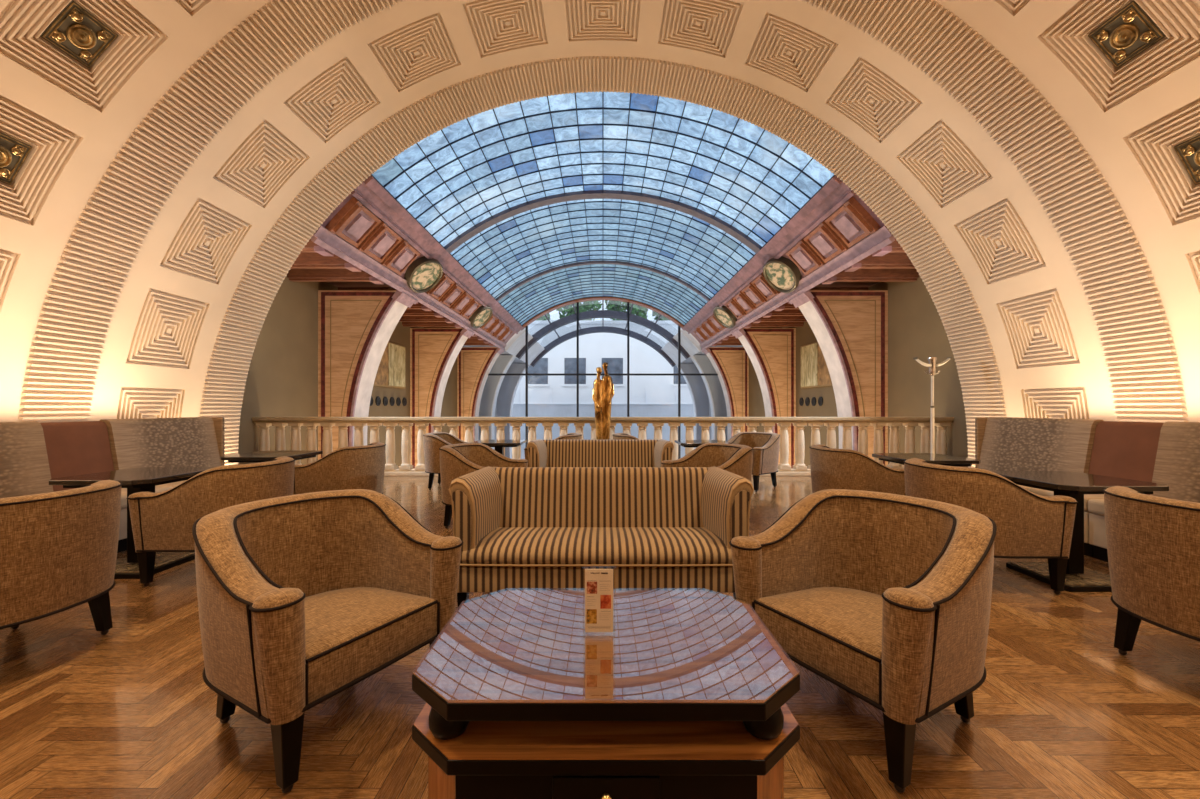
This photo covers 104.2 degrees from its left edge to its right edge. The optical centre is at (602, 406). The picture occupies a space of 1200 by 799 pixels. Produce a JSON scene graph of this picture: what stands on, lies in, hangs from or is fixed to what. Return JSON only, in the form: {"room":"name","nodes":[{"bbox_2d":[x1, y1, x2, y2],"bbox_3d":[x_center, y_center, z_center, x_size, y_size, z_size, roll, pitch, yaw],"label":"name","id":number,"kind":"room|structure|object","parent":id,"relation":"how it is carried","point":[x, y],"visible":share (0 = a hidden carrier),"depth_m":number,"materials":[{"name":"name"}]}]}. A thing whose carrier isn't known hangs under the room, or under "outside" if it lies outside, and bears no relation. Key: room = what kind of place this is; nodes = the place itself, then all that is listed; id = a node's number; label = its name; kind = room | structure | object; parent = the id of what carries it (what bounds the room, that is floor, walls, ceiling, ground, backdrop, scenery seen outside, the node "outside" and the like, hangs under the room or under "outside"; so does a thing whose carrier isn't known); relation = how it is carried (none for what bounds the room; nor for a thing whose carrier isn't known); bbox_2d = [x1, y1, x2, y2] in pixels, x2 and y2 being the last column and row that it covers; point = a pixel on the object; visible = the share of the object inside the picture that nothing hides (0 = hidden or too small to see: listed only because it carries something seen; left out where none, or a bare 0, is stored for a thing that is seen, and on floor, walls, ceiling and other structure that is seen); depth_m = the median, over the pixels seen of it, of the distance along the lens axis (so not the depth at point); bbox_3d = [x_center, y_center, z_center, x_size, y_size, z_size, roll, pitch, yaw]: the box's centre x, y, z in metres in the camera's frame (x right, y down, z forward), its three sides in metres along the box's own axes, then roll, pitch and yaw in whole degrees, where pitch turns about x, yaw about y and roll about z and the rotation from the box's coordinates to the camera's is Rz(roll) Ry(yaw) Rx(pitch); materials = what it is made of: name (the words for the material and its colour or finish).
{"room":"hotel lounge","nodes":[
{"label":"hotel lounge","id":0,"kind":"room"},
{"bbox_2d":[238,276,456,467],"bbox_3d":[-6.200,0.550,13.550,0.200,7.300,13.300,0,0,0],"label":"wall","id":1,"kind":"structure","parent":0,"point":[282,378],"depth_m":9.23,"materials":[{"name":"beige paint"}]},
{"bbox_2d":[375,396,380,405],"bbox_3d":[-6.082,-0.160,12.640,0.035,0.260,0.260,0,0,0],"label":"air vent","id":2,"kind":"object","parent":1,"relation":"in","point":[378,399],"visible":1,"depth_m":12.62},
{"bbox_2d":[383,397,387,405],"bbox_3d":[-6.082,-0.160,13.060,0.035,0.260,0.260,0,0,0],"label":"air vent","id":3,"kind":"object","parent":1,"relation":"in","point":[385,399],"visible":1,"depth_m":13.04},
{"bbox_2d":[374,341,404,387],"bbox_3d":[-6.059,-1.210,13.290,0.062,1.280,1.980,0,0,0],"label":"painting","id":4,"kind":"object","parent":1,"relation":"attached to","point":[391,369],"visible":0.66,"depth_m":13.37,"materials":[{"name":"stone"}]},
{"bbox_2d":[390,397,394,405],"bbox_3d":[-6.082,-0.160,13.480,0.035,0.260,0.260,0,0,0],"label":"air vent","id":5,"kind":"object","parent":1,"relation":"in","point":[392,401],"visible":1,"depth_m":13.47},
{"bbox_2d":[396,397,400,405],"bbox_3d":[-6.082,-0.160,13.900,0.035,0.260,0.260,0,0,0],"label":"air vent","id":6,"kind":"object","parent":1,"relation":"in","point":[398,400],"visible":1,"depth_m":13.87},
{"bbox_2d":[402,398,406,405],"bbox_3d":[-6.082,-0.160,14.320,0.035,0.260,0.260,0,0,0],"label":"air vent","id":7,"kind":"object","parent":1,"relation":"in","point":[404,401],"visible":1,"depth_m":14.30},
{"bbox_2d":[287,239,494,345],"bbox_3d":[-5.215,-2.665,13.625,1.770,0.470,13.150,0,0,0],"label":"ceiling","id":8,"kind":"structure","parent":0,"point":[314,263],"depth_m":9.07,"materials":[{"name":"red wood"}]},
{"bbox_2d":[0,0,1199,467],"bbox_3d":[0.000,-1.750,1.695,10.850,5.901,10.390,0,0,0],"label":"arched wall","id":9,"kind":"structure","parent":0,"point":[104,314],"depth_m":4.96,"materials":[{"name":"beige paint"}]},
{"bbox_2d":[0,132,31,184],"bbox_3d":[-4.707,-1.951,3.615,0.189,0.316,0.330,0,0,0],"label":"rosette","id":10,"kind":"object","parent":9,"relation":"hanging from","point":[13,152],"visible":1,"depth_m":3.70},
{"bbox_2d":[0,168,12,177],"bbox_3d":[-4.747,-1.854,3.711,0.028,0.079,0.079,30,0,0],"label":"flower","id":11,"kind":"object","parent":10,"relation":"on","point":[4,172],"depth_m":3.71,"materials":[{"name":"brown metal"}]},
{"bbox_2d":[11,145,24,155],"bbox_3d":[-4.644,-2.034,3.711,0.028,0.079,0.079,30,0,0],"label":"flower","id":12,"kind":"object","parent":10,"relation":"on","point":[16,150],"depth_m":3.70,"materials":[{"name":"brown metal"}]},
{"bbox_2d":[40,0,117,67],"bbox_3d":[-4.043,-2.876,3.615,0.246,0.274,0.330,0,0,0],"label":"rosette","id":13,"kind":"object","parent":9,"relation":"hanging from","point":[76,32],"visible":1,"depth_m":3.60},
{"bbox_2d":[51,30,65,42],"bbox_3d":[-4.101,-2.789,3.519,0.028,0.079,0.079,42,0,0],"label":"flower","id":14,"kind":"object","parent":13,"relation":"on","point":[57,36],"depth_m":3.52,"materials":[{"name":"brown metal"}]},
{"bbox_2d":[69,10,83,22],"bbox_3d":[-3.963,-2.944,3.519,0.028,0.079,0.079,42,0,0],"label":"flower","id":15,"kind":"object","parent":13,"relation":"on","point":[75,16],"depth_m":3.52,"materials":[{"name":"brown metal"}]},
{"bbox_2d":[79,50,93,60],"bbox_3d":[-4.101,-2.789,3.711,0.028,0.079,0.079,42,0,0],"label":"flower","id":16,"kind":"object","parent":13,"relation":"on","point":[84,55],"depth_m":3.71,"materials":[{"name":"brown metal"}]},
{"bbox_2d":[97,30,109,42],"bbox_3d":[-3.963,-2.944,3.711,0.028,0.079,0.079,42,0,0],"label":"flower","id":17,"kind":"object","parent":13,"relation":"on","point":[103,36],"depth_m":3.71,"materials":[{"name":"brown metal"}]},
{"bbox_2d":[371,91,835,327],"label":"window","id":18,"kind":"structure","parent":9,"relation":"attached to","point":[655,203],"depth_m":9.31,"materials":[{"name":"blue glass"}]},
{"bbox_2d":[1088,0,1165,67],"bbox_3d":[4.043,-2.876,3.615,0.246,0.274,0.330,0,0,0],"label":"rosette","id":19,"kind":"object","parent":9,"relation":"hanging from","point":[1129,32],"visible":1,"depth_m":3.60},
{"bbox_2d":[1096,30,1108,42],"bbox_3d":[3.963,-2.944,3.711,0.028,0.079,0.079,-42,0,0],"label":"flower","id":20,"kind":"object","parent":19,"relation":"on","point":[1102,36],"depth_m":3.71,"materials":[{"name":"brown metal"}]},
{"bbox_2d":[1112,50,1126,60],"bbox_3d":[4.101,-2.789,3.711,0.028,0.079,0.079,-42,0,0],"label":"flower","id":21,"kind":"object","parent":19,"relation":"on","point":[1117,55],"depth_m":3.71,"materials":[{"name":"brown metal"}]},
{"bbox_2d":[1122,10,1136,22],"bbox_3d":[3.963,-2.944,3.519,0.028,0.079,0.079,-42,0,0],"label":"flower","id":22,"kind":"object","parent":19,"relation":"on","point":[1128,16],"depth_m":3.52,"materials":[{"name":"brown metal"}]},
{"bbox_2d":[1140,30,1154,42],"bbox_3d":[4.101,-2.789,3.519,0.028,0.079,0.079,-42,0,0],"label":"flower","id":23,"kind":"object","parent":19,"relation":"on","point":[1146,36],"depth_m":3.52,"materials":[{"name":"brown metal"}]},
{"bbox_2d":[1174,135,1199,184],"bbox_3d":[4.707,-1.951,3.615,0.189,0.316,0.330,0,0,0],"label":"rosette","id":24,"kind":"object","parent":9,"relation":"hanging from","point":[1188,151],"visible":1,"depth_m":3.72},
{"bbox_2d":[1181,145,1194,155],"bbox_3d":[4.644,-2.034,3.711,0.028,0.079,0.079,-30,0,0],"label":"flower","id":25,"kind":"object","parent":24,"relation":"on","point":[1186,150],"depth_m":3.70,"materials":[{"name":"brown metal"}]},
{"bbox_2d":[1193,169,1199,177],"bbox_3d":[4.747,-1.854,3.711,0.028,0.079,0.079,-30,0,0],"label":"flower","id":26,"kind":"object","parent":24,"relation":"on","point":[1196,172],"depth_m":3.73,"materials":[{"name":"brown metal"}]},
{"bbox_2d":[0,476,1199,798],"bbox_3d":[0.000,1.375,2.460,12.200,0.350,11.920,0,0,0],"label":"floor","id":27,"kind":"structure","parent":0,"point":[129,711],"depth_m":1.81,"materials":[{"name":"brown wood"}]},
{"bbox_2d":[0,421,53,497],"bbox_3d":[-4.290,0.657,2.990,0.720,1.085,1.572,0,0,0],"label":"banquette","id":28,"kind":"object","parent":27,"relation":"on","point":[24,463],"visible":0.16,"depth_m":3.62,"materials":[{"name":"grey fabric"}]},
{"bbox_2d":[0,480,122,634],"bbox_3d":[-2.863,0.795,2.220,0.766,0.806,0.813,0,0,0],"label":"tub chair","id":29,"kind":"object","parent":27,"relation":"on","point":[58,549],"visible":1,"depth_m":2.15,"materials":[{"name":"brown fabric"}]},
{"bbox_2d":[40,421,172,552],"bbox_3d":[-4.290,0.664,4.040,0.720,1.072,0.512,0,0,0],"label":"banquette","id":30,"kind":"object","parent":27,"relation":"on","point":[81,447],"visible":0.16,"depth_m":4.00,"materials":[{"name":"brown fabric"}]},
{"bbox_2d":[121,486,172,508],"bbox_3d":[-4.220,0.782,4.040,0.580,0.115,0.512,0,0,0],"label":"seat cushion","id":31,"kind":"object","parent":30,"relation":"on","point":[158,489],"depth_m":4.01,"materials":[{"name":"beige fabric"}]},
{"bbox_2d":[49,467,213,578],"bbox_3d":[-3.460,0.848,3.500,0.700,0.705,0.700,0,0,0],"label":"pedestal table","id":32,"kind":"object","parent":27,"relation":"on","point":[145,479],"visible":0.44,"depth_m":3.44,"materials":[{"name":"brown wood"}]},
{"bbox_2d":[100,417,224,487],"bbox_3d":[-4.295,0.657,4.890,0.730,1.085,1.172,0,0,0],"label":"banquette","id":33,"kind":"object","parent":27,"relation":"on","point":[182,441],"visible":0.38,"depth_m":4.81,"materials":[{"name":"grey fabric"}]},
{"bbox_2d":[156,480,186,487],"bbox_3d":[-4.220,0.782,4.870,0.580,0.115,1.132,0,0,0],"label":"seat cushion","id":34,"kind":"object","parent":33,"relation":"on","point":[174,484],"depth_m":4.37,"materials":[{"name":"beige fabric"}]},
{"bbox_2d":[126,456,294,586],"bbox_3d":[-2.733,0.795,3.420,0.766,0.806,0.813,0,0,0],"label":"tub chair","id":35,"kind":"object","parent":27,"relation":"on","point":[163,521],"visible":0.63,"depth_m":3.06,"materials":[{"name":"brown fabric"}]},
{"bbox_2d":[134,456,294,549],"bbox_3d":[-2.703,0.668,3.420,0.695,0.553,0.776,0,0,0],"label":"backrest","id":36,"kind":"object","parent":35,"relation":"in","point":[164,520],"depth_m":3.06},
{"bbox_2d":[220,450,322,462],"bbox_3d":[-3.500,0.848,4.970,0.700,0.705,0.700,0,0,0],"label":"pedestal table","id":37,"kind":"object","parent":27,"relation":"on","point":[259,456],"visible":0.32,"depth_m":4.79,"materials":[{"name":"brown wood"}]},
{"bbox_2d":[192,489,462,792],"bbox_3d":[-1.112,0.795,1.871,0.766,0.806,0.813,0,0,29],"label":"tub chair","id":38,"kind":"object","parent":27,"relation":"on","point":[304,598],"visible":0.94,"depth_m":1.75,"materials":[{"name":"brown fabric"}]},
{"bbox_2d":[195,489,443,717],"bbox_3d":[-1.138,0.668,1.886,0.695,0.553,0.776,0,0,29],"label":"backrest","id":39,"kind":"object","parent":38,"relation":"in","point":[361,562],"depth_m":1.92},
{"bbox_2d":[304,587,436,702],"bbox_3d":[-1.074,0.870,1.851,0.599,0.161,0.528,0,0,29],"label":"seat cushion","id":40,"kind":"object","parent":38,"relation":"on","point":[351,632],"depth_m":1.74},
{"bbox_2d":[293,442,385,494],"bbox_3d":[-2.723,0.795,4.920,0.766,0.806,0.813,0,0,0],"label":"tub chair","id":41,"kind":"object","parent":27,"relation":"on","point":[352,467],"visible":0.69,"depth_m":4.58,"materials":[{"name":"brown fabric"}]},
{"bbox_2d":[423,432,467,489],"bbox_3d":[-2.277,0.795,6.998,0.766,0.806,0.813,0,0,-3],"label":"tub chair","id":42,"kind":"object","parent":27,"relation":"on","point":[433,442],"visible":0.41,"depth_m":6.67,"materials":[{"name":"brown fabric"}]},
{"bbox_2d":[439,443,527,528],"bbox_3d":[-1.256,0.795,4.786,0.766,0.806,0.813,0,0,13],"label":"tub chair","id":43,"kind":"object","parent":27,"relation":"on","point":[456,460],"visible":0.45,"depth_m":4.58,"materials":[{"name":"brown fabric"}]},
{"bbox_2d":[440,443,518,504],"bbox_3d":[-1.286,0.668,4.793,0.695,0.553,0.776,0,0,13],"label":"chair back","id":44,"kind":"object","parent":43,"relation":"in","point":[456,460],"depth_m":4.57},
{"bbox_2d":[471,440,526,454],"bbox_3d":[-1.500,0.848,6.750,0.700,0.705,0.700,0,0,0],"label":"pedestal table","id":45,"kind":"object","parent":27,"relation":"on","point":[499,445],"visible":0.46,"depth_m":6.51,"materials":[{"name":"brown wood"}]},
{"bbox_2d":[524,433,581,466],"bbox_3d":[-0.693,0.795,6.847,0.766,0.806,0.813,0,0,6],"label":"tub chair","id":46,"kind":"object","parent":27,"relation":"on","point":[570,436],"visible":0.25,"depth_m":6.52,"materials":[{"name":"brown fabric"}]},
{"bbox_2d":[527,439,673,466],"bbox_3d":[-0.030,0.789,5.460,1.624,0.822,0.720,0,0,0],"label":"striped sofa","id":47,"kind":"object","parent":27,"relation":"on","point":[541,453],"visible":0.44,"depth_m":5.66,"materials":[{"name":"fabric"}]},
{"bbox_2d":[448,466,753,609],"bbox_3d":[-0.010,0.789,2.800,1.624,0.822,0.720,0,0,0],"label":"striped sofa","id":48,"kind":"object","parent":27,"relation":"on","point":[519,528],"visible":0.9,"depth_m":2.60,"materials":[{"name":"fabric"}]},
{"bbox_2d":[460,527,731,563],"bbox_3d":[-0.010,0.780,2.760,1.580,0.096,0.640,0,0,0],"label":"seat cushion","id":49,"kind":"object","parent":48,"relation":"on","point":[497,545],"depth_m":2.50,"materials":[{"name":"fabric"}]},
{"bbox_2d":[252,417,953,475],"bbox_3d":[0.000,0.688,8.220,12.180,1.025,0.240,0,0,0],"label":"balustrade","id":50,"kind":"object","parent":27,"relation":"on","point":[406,468],"visible":0.56,"depth_m":8.15,"materials":[{"name":"beige stone"}]},
{"bbox_2d":[592,362,613,439],"bbox_3d":[0.006,0.238,7.550,0.356,1.923,0.320,0,0,0],"label":"statue","id":51,"kind":"object","parent":27,"relation":"on","point":[603,390],"visible":0.77,"depth_m":7.50,"materials":[{"name":"gold metal"}]},
{"bbox_2d":[412,590,799,798],"bbox_3d":[0.008,0.950,1.461,1.030,0.500,0.733,0,0,0],"label":"coffee table","id":52,"kind":"object","parent":27,"relation":"on","point":[688,692],"visible":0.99,"depth_m":1.20,"materials":[{"name":"brown wood"}]},
{"bbox_2d":[585,569,612,631],"bbox_3d":[-0.012,0.597,1.440,0.105,0.206,0.040,0,0,0],"label":"menu card","id":53,"kind":"object","parent":52,"relation":"on","point":[598,582],"visible":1,"depth_m":1.44,"materials":[{"name":"paper"}]},
{"bbox_2d":[586,609,596,623],"bbox_3d":[-0.035,0.645,1.438,0.032,0.044,0.001,0,0,0],"label":"photo","id":54,"kind":"object","parent":53,"relation":"attached to","point":[591,614],"depth_m":1.44},
{"bbox_2d":[587,582,596,593],"bbox_3d":[-0.034,0.556,1.438,0.032,0.037,0.001,0,0,0],"label":"photo","id":55,"kind":"object","parent":53,"relation":"attached to","point":[591,586],"depth_m":1.44},
{"bbox_2d":[600,595,610,608],"bbox_3d":[0.009,0.600,1.438,0.033,0.042,0.001,0,0,0],"label":"photo","id":56,"kind":"object","parent":53,"relation":"attached to","point":[605,600],"depth_m":1.44},
{"bbox_2d":[412,725,799,774],"bbox_3d":[0.008,0.864,1.461,1.030,0.036,0.690,0,0,0],"label":"shelf","id":57,"kind":"object","parent":52,"relation":"attached to","point":[480,749],"depth_m":1.15,"materials":[{"name":"brown wood"}]},
{"bbox_2d":[613,433,639,439],"bbox_3d":[0.523,0.795,6.847,0.766,0.806,0.813,0,0,-6],"label":"tub chair","id":58,"kind":"object","parent":27,"relation":"on","point":[617,436],"visible":0.14,"depth_m":6.55,"materials":[{"name":"brown fabric"}]},
{"bbox_2d":[675,440,731,446],"bbox_3d":[1.420,0.848,6.700,0.700,0.705,0.700,0,0,0],"label":"pedestal table","id":59,"kind":"object","parent":27,"relation":"on","point":[685,443],"visible":0.29,"depth_m":6.51,"materials":[{"name":"brown wood"}]},
{"bbox_2d":[661,443,752,480],"bbox_3d":[1.105,0.795,4.751,0.766,0.806,0.813,0,0,-24],"label":"tub chair","id":60,"kind":"object","parent":27,"relation":"on","point":[737,459],"visible":0.34,"depth_m":4.94,"materials":[{"name":"brown fabric"}]},
{"bbox_2d":[727,432,779,491],"bbox_3d":[2.222,0.795,6.996,0.766,0.806,0.813,0,0,-37],"label":"tub chair","id":61,"kind":"object","parent":27,"relation":"on","point":[765,446],"visible":0.66,"depth_m":6.71,"materials":[{"name":"brown fabric"}]},
{"bbox_2d":[809,444,905,495],"bbox_3d":[2.473,0.795,4.620,0.766,0.806,0.813,0,0,0],"label":"tub chair","id":62,"kind":"object","parent":27,"relation":"on","point":[831,468],"visible":0.64,"depth_m":4.29,"materials":[{"name":"brown fabric"}]},
{"bbox_2d":[729,489,996,792],"bbox_3d":[1.054,0.795,1.873,0.766,0.806,0.813,0,0,-29],"label":"tub chair","id":63,"kind":"object","parent":27,"relation":"on","point":[885,598],"visible":0.98,"depth_m":1.72,"materials":[{"name":"brown fabric"}]},
{"bbox_2d":[755,587,882,702],"bbox_3d":[1.016,0.870,1.853,0.599,0.161,0.528,0,0,-29],"label":"seat cushion","id":64,"kind":"object","parent":63,"relation":"on","point":[836,632],"depth_m":1.74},
{"bbox_2d":[748,489,993,717],"bbox_3d":[1.080,0.668,1.888,0.695,0.553,0.776,0,0,-29],"label":"tub","id":65,"kind":"object","parent":63,"relation":"in","point":[828,562],"depth_m":1.92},
{"bbox_2d":[872,453,980,465],"bbox_3d":[3.200,0.848,4.670,0.700,0.705,0.700,0,0,0],"label":"pedestal table","id":66,"kind":"object","parent":27,"relation":"on","point":[939,459],"visible":0.3,"depth_m":4.58,"materials":[{"name":"brown wood"}]},
{"bbox_2d":[913,357,951,452],"bbox_3d":[4.550,0.255,6.450,0.490,1.890,0.300,0,0,0],"label":"coat rack","id":67,"kind":"object","parent":27,"relation":"on","point":[932,365],"visible":0.71,"depth_m":6.43,"materials":[{"name":"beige metal"}]},
{"bbox_2d":[903,458,1077,594],"bbox_3d":[2.593,0.795,3.290,0.766,0.806,0.813,0,0,0],"label":"tub chair","id":68,"kind":"object","parent":27,"relation":"on","point":[1030,525],"visible":0.65,"depth_m":2.93,"materials":[{"name":"brown fabric"}]},
{"bbox_2d":[904,458,1069,555],"bbox_3d":[2.562,0.668,3.290,0.695,0.553,0.776,0,0,0],"label":"tub","id":69,"kind":"object","parent":68,"relation":"in","point":[1028,523],"depth_m":2.93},
{"bbox_2d":[975,417,1102,489],"bbox_3d":[4.205,0.657,4.850,0.730,1.085,1.212,0,0,0],"label":"banquette","id":70,"kind":"object","parent":27,"relation":"on","point":[1001,443],"visible":0.3,"depth_m":4.77,"materials":[{"name":"grey fabric"}]},
{"bbox_2d":[991,471,1168,591],"bbox_3d":[3.260,0.848,3.270,0.700,0.705,0.700,0,0,0],"label":"pedestal table","id":71,"kind":"object","parent":27,"relation":"on","point":[1078,578],"visible":0.79,"depth_m":3.21,"materials":[{"name":"brown wood"}]},
{"bbox_2d":[1028,421,1162,556],"bbox_3d":[4.200,0.664,3.980,0.720,1.072,0.512,0,0,0],"label":"banquette","id":72,"kind":"object","parent":27,"relation":"on","point":[1126,450],"visible":0.38,"depth_m":3.95,"materials":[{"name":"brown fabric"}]},
{"bbox_2d":[1028,488,1103,510],"bbox_3d":[4.130,0.782,3.980,0.580,0.115,0.512,0,0,0],"label":"seat cushion","id":73,"kind":"object","parent":72,"relation":"on","point":[1087,497],"depth_m":3.87,"materials":[{"name":"beige fabric"}]},
{"bbox_2d":[1088,421,1199,561],"bbox_3d":[4.200,0.657,2.960,0.720,1.085,1.512,0,0,0],"label":"banquette","id":74,"kind":"object","parent":27,"relation":"on","point":[1177,462],"visible":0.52,"depth_m":3.60,"materials":[{"name":"grey fabric"}]},
{"bbox_2d":[1088,499,1104,515],"bbox_3d":[4.130,0.782,2.960,0.580,0.115,1.512,0,0,0],"label":"seat cushion","id":75,"kind":"object","parent":74,"relation":"on","point":[1095,506],"depth_m":3.64,"materials":[{"name":"beige fabric"}]},
{"bbox_2d":[1102,486,1199,654],"bbox_3d":[2.753,0.795,2.020,0.766,0.806,0.813,0,0,0],"label":"tub chair","id":76,"kind":"object","parent":27,"relation":"on","point":[1153,542],"visible":1,"depth_m":2.03,"materials":[{"name":"brown fabric"}]},
{"bbox_2d":[192,47,1013,467],"bbox_3d":[0.000,-2.080,6.897,13.200,6.772,0.015,0,0,0],"label":"arch","id":77,"kind":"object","parent":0,"point":[524,47],"depth_m":6.89,"materials":[{"name":"beige paint"}]},
{"bbox_2d":[311,176,523,349],"bbox_3d":[-3.966,-3.031,13.560,1.127,1.189,13.280,0,0,0],"label":"beam","id":78,"kind":"structure","parent":77,"relation":"attached to","point":[370,230],"depth_m":8.78,"materials":[{"name":"stone"}]},
{"bbox_2d":[404,256,442,292],"bbox_3d":[-3.939,-2.914,10.320,0.689,0.728,1.240,0,0,0],"label":"oval medallion","id":79,"kind":"object","parent":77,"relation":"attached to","point":[422,274],"visible":1,"depth_m":10.17,"materials":[{"name":"brown metal"}]},
{"bbox_2d":[469,305,492,328],"bbox_3d":[-3.939,-2.914,15.100,0.689,0.728,1.240,0,0,0],"label":"oval medallion","id":80,"kind":"object","parent":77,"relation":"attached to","point":[481,316],"visible":0.97,"depth_m":14.92,"materials":[{"name":"brown metal"}]},
{"bbox_2d":[713,305,736,328],"bbox_3d":[3.939,-2.914,15.100,0.689,0.728,1.240,0,0,0],"label":"oval medallion","id":81,"kind":"object","parent":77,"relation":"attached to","point":[724,316],"visible":0.96,"depth_m":14.92,"materials":[{"name":"brown metal"}]},
{"bbox_2d":[763,256,801,292],"bbox_3d":[3.939,-2.914,10.320,0.689,0.728,1.240,0,0,0],"label":"oval medallion","id":82,"kind":"object","parent":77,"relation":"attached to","point":[782,274],"visible":0.97,"depth_m":10.17,"materials":[{"name":"brown metal"}]},
{"bbox_2d":[682,176,895,349],"bbox_3d":[3.966,-3.031,13.560,1.127,1.189,13.280,0,0,0],"label":"beam","id":83,"kind":"structure","parent":77,"relation":"attached to","point":[835,230],"depth_m":8.78,"materials":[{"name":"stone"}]},
{"bbox_2d":[488,302,717,458],"bbox_3d":[0.000,-0.218,20.150,10.760,8.836,0.120,0,0,0],"label":"window","id":84,"kind":"structure","parent":0,"point":[526,374],"depth_m":20.09,"materials":[{"name":"black metal"}]},
{"bbox_2d":[711,239,918,345],"bbox_3d":[5.215,-2.665,13.625,1.770,0.470,13.150,0,0,0],"label":"ceiling","id":85,"kind":"structure","parent":0,"point":[890,263],"depth_m":9.07,"materials":[{"name":"red wood"}]},
{"bbox_2d":[749,275,967,467],"bbox_3d":[6.200,0.550,13.550,0.200,7.300,13.300,0,0,0],"label":"wall","id":86,"kind":"structure","parent":0,"point":[915,325],"depth_m":9.29,"materials":[{"name":"beige paint"}]},
{"bbox_2d":[799,398,803,405],"bbox_3d":[6.082,-0.160,14.320,0.035,0.260,0.260,0,0,0],"label":"air vent","id":87,"kind":"object","parent":86,"relation":"in","point":[801,401],"visible":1,"depth_m":14.30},
{"bbox_2d":[805,397,809,405],"bbox_3d":[6.082,-0.160,13.900,0.035,0.260,0.260,0,0,0],"label":"air vent","id":88,"kind":"object","parent":86,"relation":"in","point":[807,400],"visible":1,"depth_m":13.87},
{"bbox_2d":[811,397,815,405],"bbox_3d":[6.082,-0.160,13.480,0.035,0.260,0.260,0,0,0],"label":"air vent","id":89,"kind":"object","parent":86,"relation":"in","point":[813,401],"visible":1,"depth_m":13.47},
{"bbox_2d":[801,341,831,387],"bbox_3d":[6.059,-1.210,13.290,0.062,1.280,1.980,0,0,0],"label":"painting","id":90,"kind":"object","parent":86,"relation":"attached to","point":[814,369],"visible":0.66,"depth_m":13.37,"materials":[{"name":"paint"}]},
{"bbox_2d":[818,397,822,405],"bbox_3d":[6.082,-0.160,13.060,0.035,0.260,0.260,0,0,0],"label":"air vent","id":91,"kind":"object","parent":86,"relation":"in","point":[820,399],"visible":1,"depth_m":13.04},
{"bbox_3d":[0.000,4.350,14.310,12.600,0.300,11.780,0,0,0],"label":"floor","id":92,"kind":"structure","parent":0,"visible":0},
{"bbox_2d":[318,290,416,459],"bbox_3d":[-5.181,0.842,10.325,1.837,6.715,0.810,0,0,0],"label":"pillar","id":93,"kind":"structure","parent":92,"relation":"on","point":[355,327],"depth_m":10.00,"materials":[{"name":"wood"}]},
{"bbox_2d":[410,328,473,467],"bbox_3d":[-5.181,0.842,15.095,1.837,6.715,0.810,0,0,0],"label":"pillar","id":94,"kind":"structure","parent":92,"relation":"on","point":[434,352],"depth_m":14.77,"materials":[{"name":"stone"}]},
{"bbox_2d":[457,347,503,440],"bbox_3d":[-5.181,0.842,19.875,1.837,6.715,0.810,0,0,0],"label":"pillar","id":95,"kind":"structure","parent":92,"relation":"on","point":[474,364],"depth_m":19.55,"materials":[{"name":"wood"}]},
{"bbox_2d":[702,347,748,440],"bbox_3d":[5.181,0.842,19.875,1.837,6.715,0.810,0,0,0],"label":"pillar","id":96,"kind":"structure","parent":92,"relation":"on","point":[731,364],"depth_m":19.55,"materials":[{"name":"stone"}]},
{"bbox_2d":[732,328,795,467],"bbox_3d":[5.181,0.842,15.095,1.837,6.715,0.810,0,0,0],"label":"pillar","id":97,"kind":"structure","parent":92,"relation":"on","point":[771,352],"depth_m":14.77,"materials":[{"name":"stone"}]},
{"bbox_2d":[789,290,887,465],"bbox_3d":[5.181,0.842,10.325,1.837,6.715,0.810,0,0,0],"label":"pillar","id":98,"kind":"structure","parent":92,"relation":"on","point":[850,327],"depth_m":10.00,"materials":[{"name":"wood"}]},
{"label":"outside","id":99,"kind":"structure","parent":0,"visible":0},
{"bbox_3d":[0.000,3.950,40.150,60.000,0.300,39.700,0,0,0],"label":"ground","id":100,"kind":"structure","parent":99,"visible":0},
{"bbox_2d":[537,311,551,319],"bbox_3d":[-6.972,-4.188,44.976,4.041,15.976,3.739,0,0,25],"label":"tree","id":101,"kind":"object","parent":100,"relation":"on","point":[543,317],"visible":0.04,"depth_m":44.95,"materials":[{"name":"green plant"}]},
{"bbox_2d":[556,300,601,319],"bbox_3d":[-2.311,-4.404,45.030,4.806,16.409,3.878,0,0,0],"label":"tree","id":102,"kind":"object","parent":100,"relation":"on","point":[587,305],"visible":0.18,"depth_m":44.27,"materials":[{"name":"green plant"}]},
{"bbox_2d":[512,404,693,458],"bbox_3d":[0.000,1.785,33.125,24.000,4.030,0.350,0,0,0],"label":"wall","id":103,"kind":"structure","parent":100,"relation":"on","point":[534,410],"depth_m":33.00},
{"bbox_2d":[513,320,692,403],"bbox_3d":[0.000,-1.425,38.980,28.200,10.450,6.240,0,0,0],"label":"building","id":104,"kind":"structure","parent":100,"relation":"on","point":[595,349],"depth_m":36.00,"materials":[{"name":"white stone"}]},
{"bbox_2d":[463,300,742,458],"bbox_3d":[0.000,-0.453,24.000,12.500,8.506,7.200,0,0,0],"label":"arch","id":105,"kind":"object","parent":100,"relation":"on","point":[498,395],"visible":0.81,"depth_m":22.68,"materials":[{"name":"paint"}]},
{"bbox_2d":[605,300,647,319],"bbox_3d":[2.305,-4.314,45.031,4.389,16.227,3.700,0,0,0],"label":"tree","id":106,"kind":"object","parent":100,"relation":"on","point":[640,311],"visible":0.27,"depth_m":44.19,"materials":[{"name":"green plant"}]},
{"bbox_2d":[652,311,668,319],"bbox_3d":[6.665,-4.129,45.016,3.960,15.858,3.824,0,0,36],"label":"tree","id":107,"kind":"object","parent":100,"relation":"on","point":[654,313],"visible":0.04,"depth_m":44.81,"materials":[{"name":"green plant"}]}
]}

